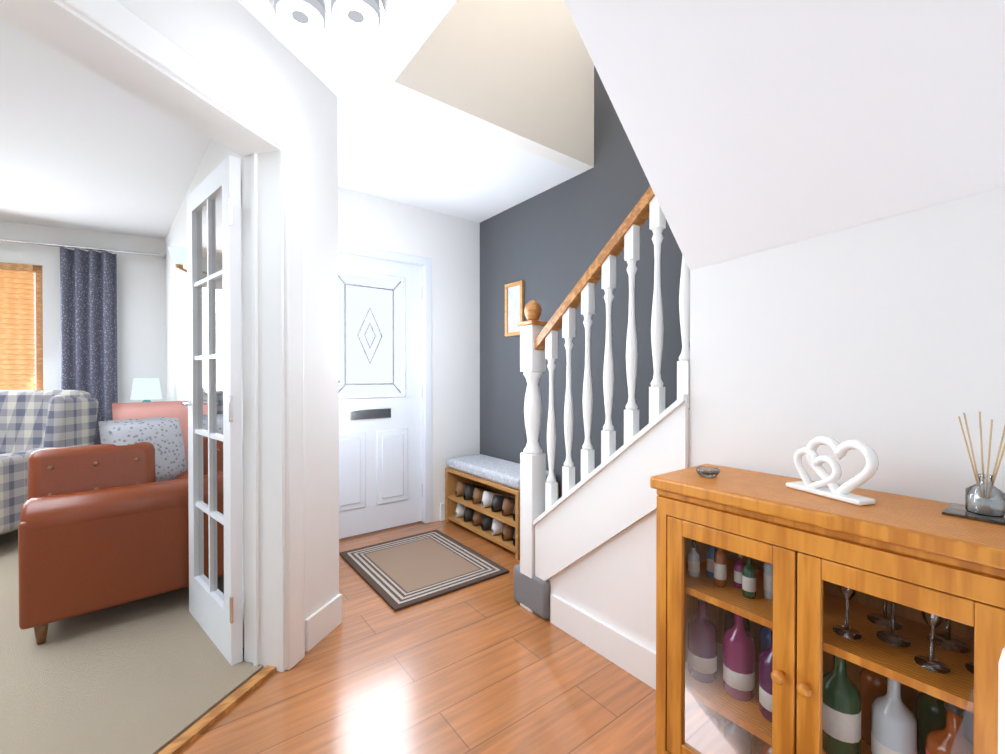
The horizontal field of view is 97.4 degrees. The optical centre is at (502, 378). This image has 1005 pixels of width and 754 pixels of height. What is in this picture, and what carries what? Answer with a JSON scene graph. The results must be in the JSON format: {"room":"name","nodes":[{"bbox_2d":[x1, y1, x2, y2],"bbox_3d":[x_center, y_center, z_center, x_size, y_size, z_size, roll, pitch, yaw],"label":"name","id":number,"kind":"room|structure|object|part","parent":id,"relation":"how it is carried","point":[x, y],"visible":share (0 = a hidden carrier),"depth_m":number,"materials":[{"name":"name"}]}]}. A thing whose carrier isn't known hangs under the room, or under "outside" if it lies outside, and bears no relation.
{"room":"entrance hallway","nodes":[
{"label":"entrance hallway","id":0,"kind":"room"},
{"bbox_2d":[0,221,165,402],"bbox_3d":[-5.018,-0.094,3.348,4.644,2.420,0.200,0,0,-26],"label":"wall","id":1,"kind":"structure","parent":0,"point":[141,329],"depth_m":4.00,"materials":[{"name":"white paint"}]},
{"bbox_2d":[0,262,42,389],"bbox_3d":[-4.751,-0.360,3.420,1.800,1.210,0.140,0,0,-26],"label":"living room window","id":2,"kind":"structure","parent":1,"relation":"in","point":[21,328],"depth_m":3.70,"materials":[{"name":"brown wood"}]},
{"bbox_3d":[-4.751,-0.360,3.420,1.792,1.210,0.498,0,1,-37],"label":"frame","id":3,"kind":"part","parent":2,"relation":"part of","materials":[{"name":"brown wood"}]},
{"bbox_2d":[0,239,166,257],"bbox_3d":[-4.442,-1.125,3.446,3.085,0.040,0.119,0,0,-26],"label":"rail","id":4,"kind":"object","parent":1,"relation":"attached to","point":[79,247],"visible":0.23,"depth_m":3.79,"materials":[{"name":"silver metal"}]},
{"bbox_2d":[60,247,117,444],"bbox_3d":[-3.574,-0.008,3.824,0.374,2.200,0.084,0,0,-26],"label":"drape","id":5,"kind":"object","parent":4,"relation":"hanging from","point":[88,302],"visible":0.54,"depth_m":3.82,"materials":[{"name":"fabric"}]},
{"bbox_2d":[130,378,161,401],"bbox_3d":[-2.890,0.548,3.589,0.340,1.108,0.340,0,1,-37],"label":"table lamp","id":6,"kind":"object","parent":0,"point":[146,389],"visible":0.19,"depth_m":3.52,"materials":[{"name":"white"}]},
{"bbox_2d":[117,0,284,123],"bbox_3d":[-1.366,-0.070,0.171,0.160,2.420,3.270,0,0,16],"label":"wall","id":7,"kind":"structure","parent":0,"point":[236,44],"depth_m":1.47,"materials":[{"name":"white paint"}]},
{"bbox_2d":[0,0,304,753],"bbox_3d":[-1.089,0.082,1.159,0.220,2.100,1.360,0,0,16],"label":"door frame","id":8,"kind":"structure","parent":7,"relation":"attached to","point":[117,43],"depth_m":1.70,"materials":[{"name":"white wood"}]},
{"bbox_2d":[165,46,338,618],"bbox_3d":[-2.223,-0.095,3.439,0.634,2.420,4.399,0,1,-37],"label":"wall","id":9,"kind":"structure","parent":0,"point":[311,107],"depth_m":1.94,"materials":[{"name":"white paint"}]},
{"bbox_2d":[168,247,186,271],"bbox_3d":[-2.090,-0.751,2.866,0.131,0.180,0.120,0,1,-37],"label":"light","id":10,"kind":"object","parent":9,"relation":"attached to","point":[179,255],"visible":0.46,"depth_m":2.84,"materials":[{"name":"white glass"}]},
{"bbox_2d":[181,155,242,665],"bbox_3d":[-1.272,0.124,1.911,0.182,1.980,0.609,0,1,-37],"label":"door leaf","id":11,"kind":"structure","parent":9,"relation":"in","point":[213,403],"depth_m":1.88,"materials":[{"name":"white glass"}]},
{"bbox_2d":[243,611,243,647],"bbox_3d":[-2.091,1.048,2.962,0.287,0.118,3.172,0,1,-37],"label":"baseboard","id":12,"kind":"structure","parent":9,"relation":"attached to","point":[243,611],"depth_m":1.83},
{"bbox_2d":[0,0,580,238],"bbox_3d":[-2.288,-1.333,0.550,7.150,0.100,8.900,0,1,-37],"label":"ceiling","id":13,"kind":"structure","parent":0,"point":[82,147],"depth_m":2.44,"materials":[{"name":"white paint"}]},
{"bbox_2d":[269,0,385,33],"bbox_3d":[-0.594,-1.262,1.503,0.380,0.058,0.160,0,0,1],"label":"fitting","id":14,"kind":"object","parent":13,"relation":"attached to","point":[308,16],"visible":1,"depth_m":1.50,"materials":[{"name":"silver metal"}]},
{"bbox_2d":[157,520,655,753],"bbox_3d":[-2.228,1.186,0.615,7.300,0.100,8.900,0,1,-37],"label":"floor","id":15,"kind":"structure","parent":0,"point":[491,666],"depth_m":1.61,"materials":[{"name":"brown wood"}]},
{"bbox_2d":[0,529,262,753],"bbox_3d":[-3.747,1.127,1.021,5.378,0.012,6.193,0,1,-37],"label":"carpet floor","id":16,"kind":"structure","parent":15,"relation":"on","point":[156,674],"depth_m":1.66,"materials":[{"name":"beige carpet"}]},
{"bbox_2d":[0,390,98,534],"bbox_3d":[-3.591,0.596,3.059,0.940,1.020,0.900,0,0,-2],"label":"wingback armchair","id":17,"kind":"object","parent":16,"relation":"on","point":[31,421],"visible":0.58,"depth_m":3.28,"materials":[{"name":"fabric"}]},
{"bbox_2d":[18,400,188,644],"bbox_3d":[-1.984,0.618,2.315,0.693,0.985,0.853,0,1,-42],"label":"leather chair","id":18,"kind":"object","parent":16,"relation":"on","point":[104,524],"visible":0.81,"depth_m":2.00,"materials":[{"name":"brown leather"}]},
{"bbox_2d":[98,417,187,481],"bbox_3d":[-1.836,0.389,2.281,0.363,0.369,0.263,0,1,-37],"label":"cushion","id":19,"kind":"object","parent":18,"relation":"on","point":[131,449],"depth_m":2.20,"materials":[{"name":"white fabric"}]},
{"bbox_2d":[112,400,187,467],"bbox_3d":[-1.879,0.333,2.417,0.382,0.416,0.214,0,1,-37],"label":"cushion","id":20,"kind":"object","parent":18,"relation":"on","point":[172,414],"depth_m":2.38,"materials":[{"name":"brown"}]},
{"bbox_2d":[339,529,508,611],"bbox_3d":[-0.501,1.114,2.686,0.700,0.012,0.860,0,1,-37],"label":"door mat","id":21,"kind":"object","parent":15,"relation":"on","point":[403,573],"visible":0.93,"depth_m":2.60,"materials":[{"name":"beige fabric"}]},
{"bbox_2d":[445,454,558,559],"bbox_3d":[-0.037,0.867,3.189,0.350,0.500,0.900,0,1,-37],"label":"bench","id":22,"kind":"object","parent":15,"relation":"on","point":[482,494],"visible":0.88,"depth_m":3.12,"materials":[{"name":"brown wood"}]},
{"bbox_2d":[447,454,555,489],"bbox_3d":[-0.037,0.654,3.187,0.340,0.074,0.890,0,1,-37],"label":"cushion","id":23,"kind":"object","parent":22,"relation":"on","point":[498,473],"depth_m":3.11,"materials":[{"name":"grey fabric"}]},
{"bbox_2d":[514,186,689,618],"bbox_3d":[1.153,0.007,1.348,0.710,2.247,2.740,0,1,-37],"label":"staircase","id":24,"kind":"structure","parent":15,"relation":"on","point":[612,495],"depth_m":1.82,"materials":[{"name":"white wood"}]},
{"bbox_2d":[650,412,1004,753],"bbox_3d":[0.754,0.600,1.058,0.338,1.065,0.731,0,1,-37],"label":"base cabinet","id":25,"kind":"object","parent":15,"relation":"on","point":[827,613],"visible":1,"depth_m":0.98,"materials":[{"name":"brown wood"}]},
{"bbox_3d":[0.583,0.265,1.255,0.064,0.022,0.064,0,1,-37],"label":"glass dish","id":26,"kind":"part","parent":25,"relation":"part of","materials":[{"name":"clear glass"}]},
{"bbox_2d":[942,412,1004,525],"bbox_3d":[0.981,0.174,0.897,0.110,0.210,0.110,0,1,-37],"label":"reed diffuser","id":27,"kind":"object","parent":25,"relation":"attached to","point":[983,508],"depth_m":0.89,"materials":[{"name":"clear glass"}]},
{"bbox_2d":[998,647,1004,753],"bbox_3d":[0.901,0.763,0.379,0.185,0.750,0.635,0,1,-37],"label":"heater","id":28,"kind":"object","parent":15,"relation":"on","point":[1001,707],"visible":1,"depth_m":0.61,"materials":[{"name":"white"}]},
{"bbox_2d":[338,187,479,521],"bbox_3d":[-0.817,-0.094,3.322,1.460,2.420,0.150,0,1,-37],"label":"wall","id":29,"kind":"structure","parent":0,"point":[449,245],"depth_m":3.50,"materials":[{"name":"white paint"}]},
{"bbox_2d":[338,253,422,538],"bbox_3d":[-0.941,0.117,3.183,0.828,1.976,0.104,0,1,-37],"label":"front door","id":30,"kind":"structure","parent":29,"relation":"in","point":[380,381],"depth_m":3.23,"materials":[{"name":"white wood"}]},
{"bbox_2d":[338,242,431,523],"bbox_3d":[-0.951,0.092,3.187,0.940,2.050,0.105,0,1,-37],"label":"door frame","id":31,"kind":"structure","parent":29,"relation":"attached to","point":[425,263],"depth_m":3.41,"materials":[{"name":"white wood"}]},
{"bbox_2d":[440,503,444,520],"bbox_3d":[-0.353,1.049,3.580,0.340,0.130,0.015,0,1,-37],"label":"baseboard","id":32,"kind":"structure","parent":29,"relation":"attached to","point":[442,506],"depth_m":3.48,"materials":[{"name":"white wood"}]},
{"bbox_2d":[385,0,593,172],"bbox_3d":[-0.026,-2.587,2.316,1.400,2.580,0.100,0,1,-37],"label":"wall","id":33,"kind":"structure","parent":0,"point":[518,73],"depth_m":2.30,"materials":[{"name":"white paint"}]},
{"bbox_2d":[480,66,689,498],"bbox_3d":[1.545,-1.371,1.542,0.150,5.000,5.830,0,1,-37],"label":"wall","id":34,"kind":"structure","parent":0,"point":[547,246],"depth_m":2.83,"materials":[{"name":"grey paint"}]},
{"bbox_2d":[505,280,523,336],"bbox_3d":[0.087,-0.524,3.317,0.020,0.400,0.210,0,1,-37],"label":"framed picture","id":35,"kind":"object","parent":34,"relation":"attached to","point":[514,303],"visible":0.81,"depth_m":3.31,"materials":[{"name":"brown wood"}]},
{"bbox_2d":[548,186,1004,650],"bbox_3d":[1.487,-0.073,0.482,0.100,2.420,4.200,0,1,-37],"label":"wall","id":36,"kind":"structure","parent":0,"point":[884,339],"depth_m":1.16,"materials":[{"name":"white paint"}]},
{"bbox_2d":[550,594,655,689],"bbox_3d":[1.471,1.073,0.416,0.015,0.130,4.100,0,1,-37],"label":"baseboard","id":37,"kind":"structure","parent":36,"relation":"attached to","point":[632,656],"depth_m":1.78,"materials":[{"name":"white wood"}]},
{"bbox_2d":[564,0,1004,269],"bbox_3d":[1.314,-0.868,-0.140,0.920,1.020,3.430,0,1,-37],"label":"ceiling","id":38,"kind":"structure","parent":0,"point":[752,126],"depth_m":1.04,"materials":[{"name":"white paint"}]}
]}

